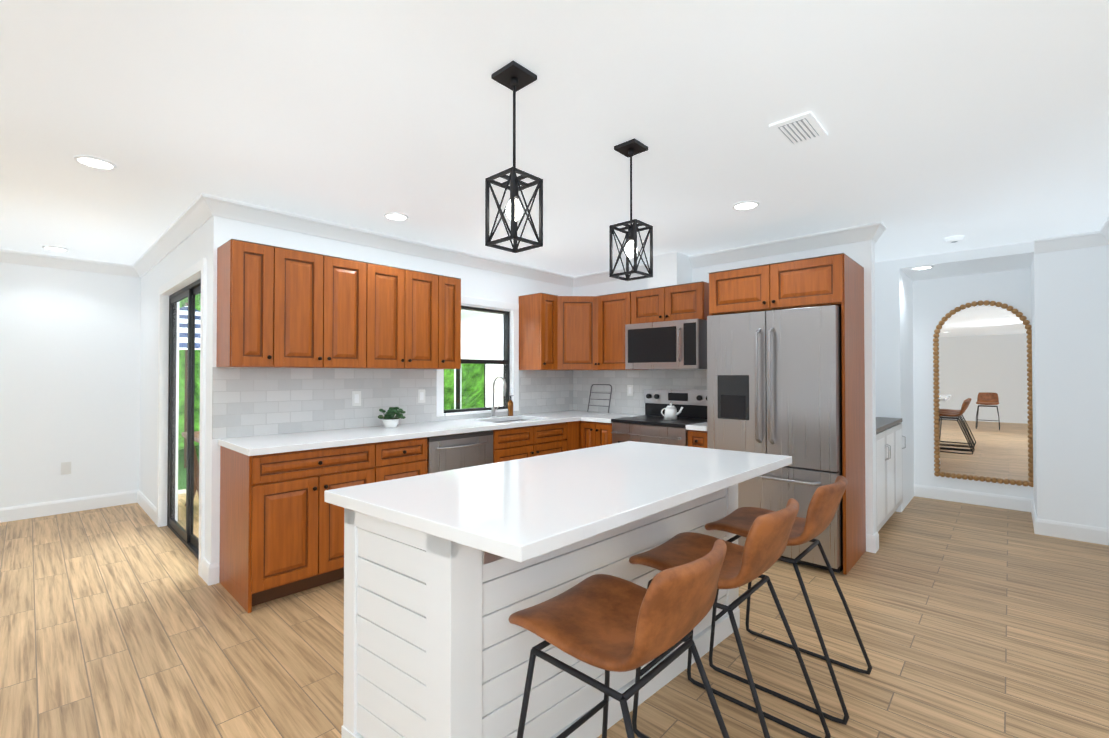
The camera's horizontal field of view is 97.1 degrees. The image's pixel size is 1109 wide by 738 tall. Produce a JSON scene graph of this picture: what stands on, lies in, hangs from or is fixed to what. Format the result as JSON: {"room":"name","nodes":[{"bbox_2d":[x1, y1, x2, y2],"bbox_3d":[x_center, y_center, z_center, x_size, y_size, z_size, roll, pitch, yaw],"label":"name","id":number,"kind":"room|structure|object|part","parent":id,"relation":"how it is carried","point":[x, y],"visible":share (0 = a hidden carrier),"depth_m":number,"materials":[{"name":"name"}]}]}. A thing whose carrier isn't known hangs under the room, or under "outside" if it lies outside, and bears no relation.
{"room":"kitchen","nodes":[
{"label":"kitchen","id":0,"kind":"room"},
{"bbox_2d":[0,262,139,507],"bbox_3d":[-6.361,0.139,2.988,0.120,2.440,6.120,-1,-1,43],"label":"wall","id":1,"kind":"structure","parent":0,"point":[78,370],"depth_m":4.70,"materials":[{"name":"white paint"}]},
{"bbox_2d":[0,193,1108,585],"bbox_3d":[-1.736,0.134,2.566,7.230,2.440,11.800,-1,-1,43],"label":"trim","id":2,"kind":"structure","parent":1,"relation":"attached to","point":[198,213],"depth_m":4.13,"materials":[{"name":"white"}]},
{"bbox_2d":[136,224,203,526],"bbox_3d":[-3.253,0.152,4.194,2.790,2.440,0.120,-1,-1,43],"label":"wall","id":3,"kind":"structure","parent":0,"point":[191,250],"depth_m":4.48,"materials":[{"name":"white paint"}]},
{"bbox_2d":[167,278,200,559],"bbox_3d":[-2.839,0.359,3.821,1.476,2.018,0.050,-1,-1,43],"label":"sliding door","id":4,"kind":"structure","parent":3,"relation":"in","point":[188,538],"depth_m":3.86,"materials":[{"name":"black"}]},
{"bbox_2d":[204,216,571,564],"bbox_3d":[-0.988,0.156,4.478,0.140,2.440,3.620,-1,-1,43],"label":"wall","id":5,"kind":"structure","parent":0,"point":[475,282],"depth_m":3.40,"materials":[{"name":"white paint"}]},
{"bbox_2d":[213,239,288,370],"bbox_3d":[-1.937,-0.392,3.121,0.323,0.760,0.292,-1,-1,43],"label":"upper cabinet","id":6,"kind":"object","parent":5,"relation":"attached to","point":[253,278],"depth_m":3.02,"materials":[{"name":"brown wood"}]},
{"bbox_2d":[289,249,336,370],"bbox_3d":[-1.775,-0.390,3.295,0.323,0.760,0.426,-1,-1,43],"label":"upper cabinet","id":7,"kind":"object","parent":5,"relation":"attached to","point":[312,276],"depth_m":3.25,"materials":[{"name":"brown wood"}]},
{"bbox_2d":[337,257,376,370],"bbox_3d":[-1.569,-0.388,3.517,0.323,0.760,0.424,-1,-1,43],"label":"upper cabinet","id":8,"kind":"object","parent":5,"relation":"attached to","point":[356,280],"depth_m":3.47,"materials":[{"name":"brown wood"}]},
{"bbox_2d":[377,264,416,370],"bbox_3d":[-1.363,-0.385,3.739,0.323,0.760,0.426,-1,-1,43],"label":"upper cabinet","id":9,"kind":"object","parent":5,"relation":"attached to","point":[396,287],"depth_m":3.69,"materials":[{"name":"brown wood"}]},
{"bbox_2d":[413,271,448,370],"bbox_3d":[-1.158,-0.383,3.959,0.323,0.760,0.421,-1,-1,43],"label":"upper cabinet","id":10,"kind":"object","parent":5,"relation":"attached to","point":[431,317],"depth_m":3.92,"materials":[{"name":"brown wood"}]},
{"bbox_2d":[449,277,460,368],"bbox_3d":[-1.000,-0.381,4.129,0.323,0.760,0.284,-1,-1,43],"label":"upper cabinet","id":11,"kind":"object","parent":5,"relation":"attached to","point":[454,283],"depth_m":4.08,"materials":[{"name":"brown wood"}]},
{"bbox_2d":[444,304,513,415],"bbox_3d":[-0.744,-0.089,4.705,0.148,1.021,0.836,-1,-1,43],"label":"kitchen window","id":12,"kind":"structure","parent":5,"relation":"in","point":[506,361],"depth_m":4.86,"materials":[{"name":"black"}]},
{"bbox_2d":[501,419,520,426],"bbox_3d":[-0.547,0.599,4.657,0.004,0.196,0.630,-1,-1,43],"label":"countertop","id":13,"kind":"structure","parent":5,"relation":"attached to","point":[512,422],"depth_m":4.49,"materials":[{"name":"white stone"}]},
{"bbox_2d":[521,419,532,422],"bbox_3d":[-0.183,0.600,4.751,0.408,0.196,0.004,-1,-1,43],"label":"countertop","id":14,"kind":"structure","parent":5,"relation":"attached to","point":[522,420],"depth_m":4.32,"materials":[{"name":"white stone"}]},
{"bbox_2d":[519,293,556,370],"bbox_3d":[-0.137,-0.371,5.028,0.362,0.760,0.295,-1,-1,43],"label":"upper cabinet","id":15,"kind":"object","parent":5,"relation":"attached to","point":[537,311],"depth_m":4.92,"materials":[{"name":"brown wood"}]},
{"bbox_2d":[501,423,552,450],"bbox_3d":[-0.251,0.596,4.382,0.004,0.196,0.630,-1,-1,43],"label":"base cabinet","id":16,"kind":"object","parent":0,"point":[525,434],"depth_m":4.27,"materials":[{"name":"brown wood"}]},
{"bbox_2d":[0,493,1108,737],"bbox_3d":[-0.381,1.389,1.292,11.170,0.100,12.040,-1,-1,43],"label":"floor","id":17,"kind":"structure","parent":0,"point":[970,621],"depth_m":2.41,"materials":[{"name":"brown wood"}]},
{"bbox_2d":[219,443,380,612],"bbox_3d":[-1.660,0.923,3.184,0.622,0.874,0.731,-1,-1,43],"label":"base cabinet","id":18,"kind":"object","parent":17,"relation":"on","point":[280,537],"depth_m":2.90,"materials":[{"name":"brown wood"}]},
{"bbox_2d":[218,419,508,454],"bbox_3d":[-1.264,0.470,3.598,0.646,0.039,1.900,-1,-1,43],"label":"countertop","id":19,"kind":"structure","parent":18,"relation":"on","point":[388,432],"depth_m":3.29,"materials":[{"name":"white stone"}]},
{"bbox_2d":[378,407,405,427],"bbox_3d":[-1.277,0.375,3.816,0.215,0.157,0.227,-1,-1,43],"label":"potted plant","id":20,"kind":"object","parent":19,"relation":"on","point":[389,421],"depth_m":3.78,"materials":[{"name":"green plant"}]},
{"bbox_2d":[377,439,432,481],"bbox_3d":[-1.296,0.928,3.576,0.622,0.874,0.464,-1,-1,43],"label":"base cabinet","id":21,"kind":"object","parent":17,"relation":"on","point":[404,458],"depth_m":3.41,"materials":[{"name":"brown wood"}]},
{"bbox_2d":[433,431,500,472],"bbox_3d":[-0.906,0.933,3.995,0.622,0.874,0.681,-1,-1,43],"label":"base cabinet","id":22,"kind":"object","parent":17,"relation":"on","point":[450,452],"depth_m":3.78,"materials":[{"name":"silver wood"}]},
{"bbox_2d":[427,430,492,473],"bbox_3d":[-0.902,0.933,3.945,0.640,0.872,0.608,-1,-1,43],"label":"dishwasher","id":23,"kind":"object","parent":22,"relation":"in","point":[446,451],"depth_m":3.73,"materials":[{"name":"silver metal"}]},
{"bbox_2d":[501,443,560,461],"bbox_3d":[-0.412,1.046,4.528,0.618,0.660,0.909,-1,-1,43],"label":"base cabinet","id":24,"kind":"object","parent":17,"relation":"on","point":[546,448],"depth_m":4.29,"materials":[{"name":"brown wood"}]},
{"bbox_2d":[341,489,739,737],"bbox_3d":[0.114,0.911,2.141,0.672,0.876,1.795,-1,-1,43],"label":"kitchen island","id":25,"kind":"object","parent":17,"relation":"on","point":[448,573],"depth_m":1.57,"materials":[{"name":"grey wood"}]},
{"bbox_2d":[324,441,791,580],"bbox_3d":[0.189,0.452,2.086,0.968,0.040,1.894,-1,-1,43],"label":"island countertop","id":26,"kind":"structure","parent":25,"relation":"on","point":[510,520],"depth_m":1.67,"materials":[{"name":"white stone"}]},
{"bbox_2d":[553,419,584,451],"bbox_3d":[-0.037,0.943,4.892,0.674,0.874,0.266,-1,-1,43],"label":"base cabinet","id":27,"kind":"object","parent":17,"relation":"on","point":[571,433],"depth_m":4.68,"materials":[{"name":"brown wood"}]},
{"bbox_2d":[513,411,608,422],"bbox_3d":[0.131,0.487,5.099,0.646,0.039,0.939,-1,-1,43],"label":"countertop","id":28,"kind":"structure","parent":27,"relation":"on","point":[538,416],"depth_m":4.90,"materials":[{"name":"white stone"}]},
{"bbox_2d":[490,376,524,422],"bbox_3d":[-0.429,0.381,4.550,0.489,0.630,0.638,-1,-1,43],"label":"faucet","id":29,"kind":"object","parent":28,"relation":"in","point":[510,417],"depth_m":4.70,"materials":[{"name":"silver metal"}]},
{"bbox_2d":[508,395,513,415],"bbox_3d":[-0.431,0.363,4.859,0.066,0.204,0.054,-1,-1,43],"label":"soap bottle","id":30,"kind":"object","parent":28,"relation":"on","point":[510,404],"depth_m":4.84,"materials":[{"name":"brown"}]},
{"bbox_2d":[581,411,628,447],"bbox_3d":[0.541,0.928,4.918,0.249,0.905,0.637,-1,-1,43],"label":"base cabinet","id":31,"kind":"object","parent":17,"relation":"on","point":[592,432],"depth_m":4.70,"materials":[{"name":"brown wood"}]},
{"bbox_2d":[597,415,624,445],"bbox_3d":[0.647,0.926,4.820,0.248,0.905,0.637,-1,-1,43],"label":"base cabinet","id":32,"kind":"object","parent":17,"relation":"on","point":[606,424],"depth_m":4.57,"materials":[{"name":"brown wood"}]},
{"bbox_2d":[509,539,729,737],"bbox_3d":[0.210,0.900,1.349,0.593,0.881,0.437,-1,-1,43],"label":"bar stool","id":33,"kind":"object","parent":17,"relation":"on","point":[607,623],"visible":1,"depth_m":1.27,"materials":[{"name":"brown leather"}]},
{"bbox_3d":[0.190,0.606,1.371,0.556,0.304,0.440,-1,-1,43],"label":"seat","id":34,"kind":"part","parent":33,"relation":"part of","materials":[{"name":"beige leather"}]},
{"bbox_2d":[613,415,692,446],"bbox_3d":[1.012,0.923,4.481,0.858,0.905,0.637,-1,-1,43],"label":"oven","id":35,"kind":"object","parent":17,"relation":"on","point":[680,434],"depth_m":4.21,"materials":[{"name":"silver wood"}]},
{"bbox_2d":[611,389,706,445],"bbox_3d":[0.991,0.785,4.455,0.748,1.180,0.688,-1,-1,43],"label":"range","id":36,"kind":"object","parent":35,"relation":"in","point":[668,415],"depth_m":4.45,"materials":[{"name":"silver metal"}]},
{"bbox_2d":[661,403,682,419],"bbox_3d":[1.070,0.385,4.460,0.226,0.147,0.124,-1,-1,43],"label":"kettle","id":37,"kind":"object","parent":36,"relation":"on","point":[671,413],"depth_m":4.42,"materials":[{"name":"white ceramic"}]},
{"bbox_2d":[625,415,704,422],"bbox_3d":[0.944,0.479,4.542,1.302,0.041,0.647,-1,-1,43],"label":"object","id":38,"kind":"structure","parent":35,"relation":"on","point":[648,418],"depth_m":4.44,"materials":[{"name":"black glass"}]},
{"bbox_2d":[693,423,708,447],"bbox_3d":[1.356,0.919,4.161,0.185,0.905,0.637,-1,-1,43],"label":"base cabinet","id":39,"kind":"object","parent":17,"relation":"on","point":[700,432],"depth_m":3.93,"materials":[{"name":"brown wood"}]},
{"bbox_2d":[629,498,830,737],"bbox_3d":[0.622,0.905,1.792,0.593,0.881,0.437,-1,-1,43],"label":"bar stool","id":40,"kind":"object","parent":17,"relation":"on","point":[759,553],"visible":0.92,"depth_m":1.75,"materials":[{"name":"brown leather"}]},
{"bbox_3d":[0.602,0.611,1.814,0.556,0.304,0.440,-1,-1,43],"label":"seat","id":41,"kind":"part","parent":40,"relation":"part of","materials":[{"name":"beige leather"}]},
{"bbox_2d":[705,303,864,573],"bbox_3d":[1.758,0.477,3.783,0.920,1.780,0.595,-1,-1,43],"label":"tall cabinet","id":42,"kind":"object","parent":17,"relation":"on","point":[786,381],"depth_m":3.41,"materials":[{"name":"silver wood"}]},
{"bbox_2d":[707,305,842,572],"bbox_3d":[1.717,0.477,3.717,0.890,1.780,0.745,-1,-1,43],"label":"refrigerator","id":43,"kind":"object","parent":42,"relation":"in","point":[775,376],"depth_m":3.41,"materials":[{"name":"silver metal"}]},
{"bbox_2d":[705,475,871,724],"bbox_3d":[1.032,0.909,2.196,0.593,0.881,0.437,-1,-1,43],"label":"bar stool","id":44,"kind":"object","parent":17,"relation":"on","point":[824,503],"visible":0.83,"depth_m":2.10,"materials":[{"name":"brown leather"}]},
{"bbox_3d":[1.011,0.615,2.218,0.557,0.304,0.440,-1,-1,43],"label":"seat","id":45,"kind":"part","parent":44,"relation":"part of","materials":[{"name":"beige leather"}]},
{"bbox_2d":[876,425,895,531],"bbox_3d":[2.530,0.938,4.273,0.610,0.870,0.863,-1,-1,43],"label":"base cabinet","id":46,"kind":"object","parent":17,"relation":"on","point":[889,482],"depth_m":4.05,"materials":[{"name":"white wood"}]},
{"bbox_2d":[876,417,901,428],"bbox_3d":[2.675,0.488,4.434,0.610,0.034,1.300,-1,-1,43],"label":"countertop","id":47,"kind":"structure","parent":46,"relation":"on","point":[881,422],"depth_m":4.38,"materials":[{"name":"grey stone"}]},
{"bbox_2d":[896,421,903,509],"bbox_3d":[2.971,0.943,4.747,0.610,0.870,0.432,-1,-1,43],"label":"base cabinet","id":48,"kind":"object","parent":17,"relation":"on","point":[899,468],"depth_m":4.55,"materials":[{"name":"white wood"}]},
{"bbox_2d":[0,0,1108,276],"bbox_3d":[-0.381,-1.150,1.321,11.170,0.100,12.040,-1,-1,43],"label":"ceiling","id":49,"kind":"structure","parent":0,"point":[978,124],"depth_m":2.14,"materials":[{"name":"white paint"}]},
{"bbox_2d":[42,246,68,251],"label":"recessed light","id":50,"kind":"object","parent":49,"relation":"in","point":[54,248],"depth_m":4.31,"materials":[{"name":"white"}]},
{"bbox_2d":[73,155,116,169],"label":"recessed light","id":51,"kind":"object","parent":49,"relation":"in","point":[94,162],"depth_m":2.56,"materials":[{"name":"white"}]},
{"bbox_2d":[384,212,408,220],"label":"recessed light","id":52,"kind":"object","parent":49,"relation":"in","point":[394,216],"depth_m":3.44,"materials":[{"name":"white"}]},
{"bbox_2d":[485,60,542,252],"bbox_3d":[-0.149,-0.773,1.817,0.151,0.640,0.151,-1,-1,43],"label":"pendant light","id":53,"kind":"object","parent":49,"relation":"hanging from","point":[514,76],"visible":1,"depth_m":1.80,"materials":[{"name":"black metal"}]},
{"bbox_2d":[609,138,652,280],"bbox_3d":[0.374,-0.766,2.389,0.151,0.640,0.151,-1,-1,43],"label":"pendant light","id":54,"kind":"object","parent":49,"relation":"hanging from","point":[631,147],"visible":1,"depth_m":2.38,"materials":[{"name":"black metal"}]},
{"bbox_2d":[733,201,758,210],"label":"recessed light","id":55,"kind":"object","parent":49,"relation":"in","point":[745,205],"depth_m":3.21,"materials":[{"name":"white"}]},
{"bbox_2d":[769,111,827,146],"bbox_3d":[1.111,-1.082,2.227,0.170,0.012,0.270,-1,-1,43],"label":"ceiling vent","id":56,"kind":"object","parent":49,"relation":"in","point":[799,129],"visible":0.98,"depth_m":2.21,"materials":[{"name":"white"}]},
{"bbox_2d":[944,236,964,242],"bbox_3d":[3.255,-1.050,3.989,0.132,0.036,0.132,-1,-1,43],"label":"smoke detector","id":57,"kind":"object","parent":49,"relation":"attached to","point":[953,239],"visible":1,"depth_m":3.95,"materials":[{"name":"white plastic"}]},
{"bbox_2d":[644,252,691,288],"bbox_3d":[1.094,-0.910,4.644,0.300,0.305,0.280,-1,-1,43],"label":"wall","id":58,"kind":"structure","parent":0,"point":[674,268],"depth_m":4.53,"materials":[{"name":"white paint"}]},
{"bbox_2d":[572,240,879,534],"bbox_3d":[1.339,0.158,4.705,2.940,2.440,0.120,-1,-1,43],"label":"wall","id":59,"kind":"structure","parent":0,"point":[862,252],"depth_m":3.74,"materials":[{"name":"white paint"}]},
{"bbox_2d":[557,295,600,370],"bbox_3d":[0.232,-0.368,5.199,0.671,0.758,0.669,-1,-1,43],"label":"upper cabinet","id":60,"kind":"object","parent":59,"relation":"attached to","point":[578,317],"depth_m":5.01,"materials":[{"name":"brown wood"}]},
{"bbox_2d":[601,291,628,370],"bbox_3d":[0.669,-0.371,5.003,0.451,0.760,0.362,-1,-1,43],"label":"upper cabinet","id":61,"kind":"object","parent":59,"relation":"attached to","point":[615,305],"depth_m":4.90,"materials":[{"name":"brown wood"}]},
{"bbox_2d":[629,285,672,314],"bbox_3d":[1.006,-0.590,4.717,0.435,0.328,0.324,-1,-1,43],"label":"upper cabinet","id":62,"kind":"object","parent":59,"relation":"attached to","point":[659,298],"depth_m":4.60,"materials":[{"name":"brown wood"}]},
{"bbox_2d":[621,307,704,370],"bbox_3d":[1.074,-0.245,4.557,0.740,0.494,0.461,-1,-1,43],"label":"upper cabinet","id":63,"kind":"object","parent":59,"relation":"attached to","point":[654,340],"depth_m":4.41,"materials":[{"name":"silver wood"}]},
{"bbox_2d":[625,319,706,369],"bbox_3d":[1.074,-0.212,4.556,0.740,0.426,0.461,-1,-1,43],"label":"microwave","id":64,"kind":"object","parent":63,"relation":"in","point":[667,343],"depth_m":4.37,"materials":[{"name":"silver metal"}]},
{"bbox_2d":[673,281,704,310],"bbox_3d":[1.235,-0.593,4.504,0.435,0.328,0.324,-1,-1,43],"label":"upper cabinet","id":65,"kind":"object","parent":59,"relation":"attached to","point":[688,294],"depth_m":4.33,"materials":[{"name":"brown wood"}]},
{"bbox_2d":[705,262,780,314],"bbox_3d":[1.631,-0.597,3.935,0.529,0.332,0.619,-1,-1,43],"label":"upper cabinet","id":66,"kind":"object","parent":59,"relation":"attached to","point":[753,288],"depth_m":3.70,"materials":[{"name":"brown wood"}]},
{"bbox_2d":[781,253,863,314],"bbox_3d":[1.929,-0.600,3.658,0.529,0.332,0.619,-1,-1,43],"label":"upper cabinet","id":67,"kind":"object","parent":59,"relation":"attached to","point":[834,278],"depth_m":3.39,"materials":[{"name":"brown wood"}]},
{"bbox_2d":[880,241,1108,528],"bbox_3d":[3.956,0.159,4.811,1.950,2.440,1.000,-1,-1,43],"label":"wall","id":68,"kind":"structure","parent":0,"point":[1063,295],"depth_m":4.08,"materials":[{"name":"white paint"}]},
{"bbox_2d":[912,265,932,269],"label":"recessed light","id":69,"kind":"object","parent":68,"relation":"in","point":[928,266],"depth_m":4.67,"materials":[{"name":"white"}]},
{"bbox_2d":[933,300,1032,486],"bbox_3d":[4.317,0.221,4.955,0.772,1.832,0.052,-1,-1,43],"label":"wall mirror","id":70,"kind":"object","parent":68,"relation":"attached to","point":[982,395],"visible":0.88,"depth_m":4.95,"materials":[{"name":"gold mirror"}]},
{"label":"outside","id":71,"kind":"structure","parent":0,"visible":0},
{"bbox_2d":[178,293,483,489],"bbox_3d":[-6.088,-0.178,13.581,40.000,5.986,50.000,-1,-1,43],"label":"garden","id":72,"kind":"object","parent":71,"point":[477,369],"depth_m":8.15,"materials":[{"name":"green plant"}]},
{"bbox_2d":[178,309,502,505],"bbox_3d":[-1.910,0.137,5.896,3.180,2.570,4.200,-1,-1,43],"label":"lanai","id":73,"kind":"object","parent":72,"relation":"on","point":[477,333],"depth_m":7.83,"materials":[{"name":"beige"}]}
]}

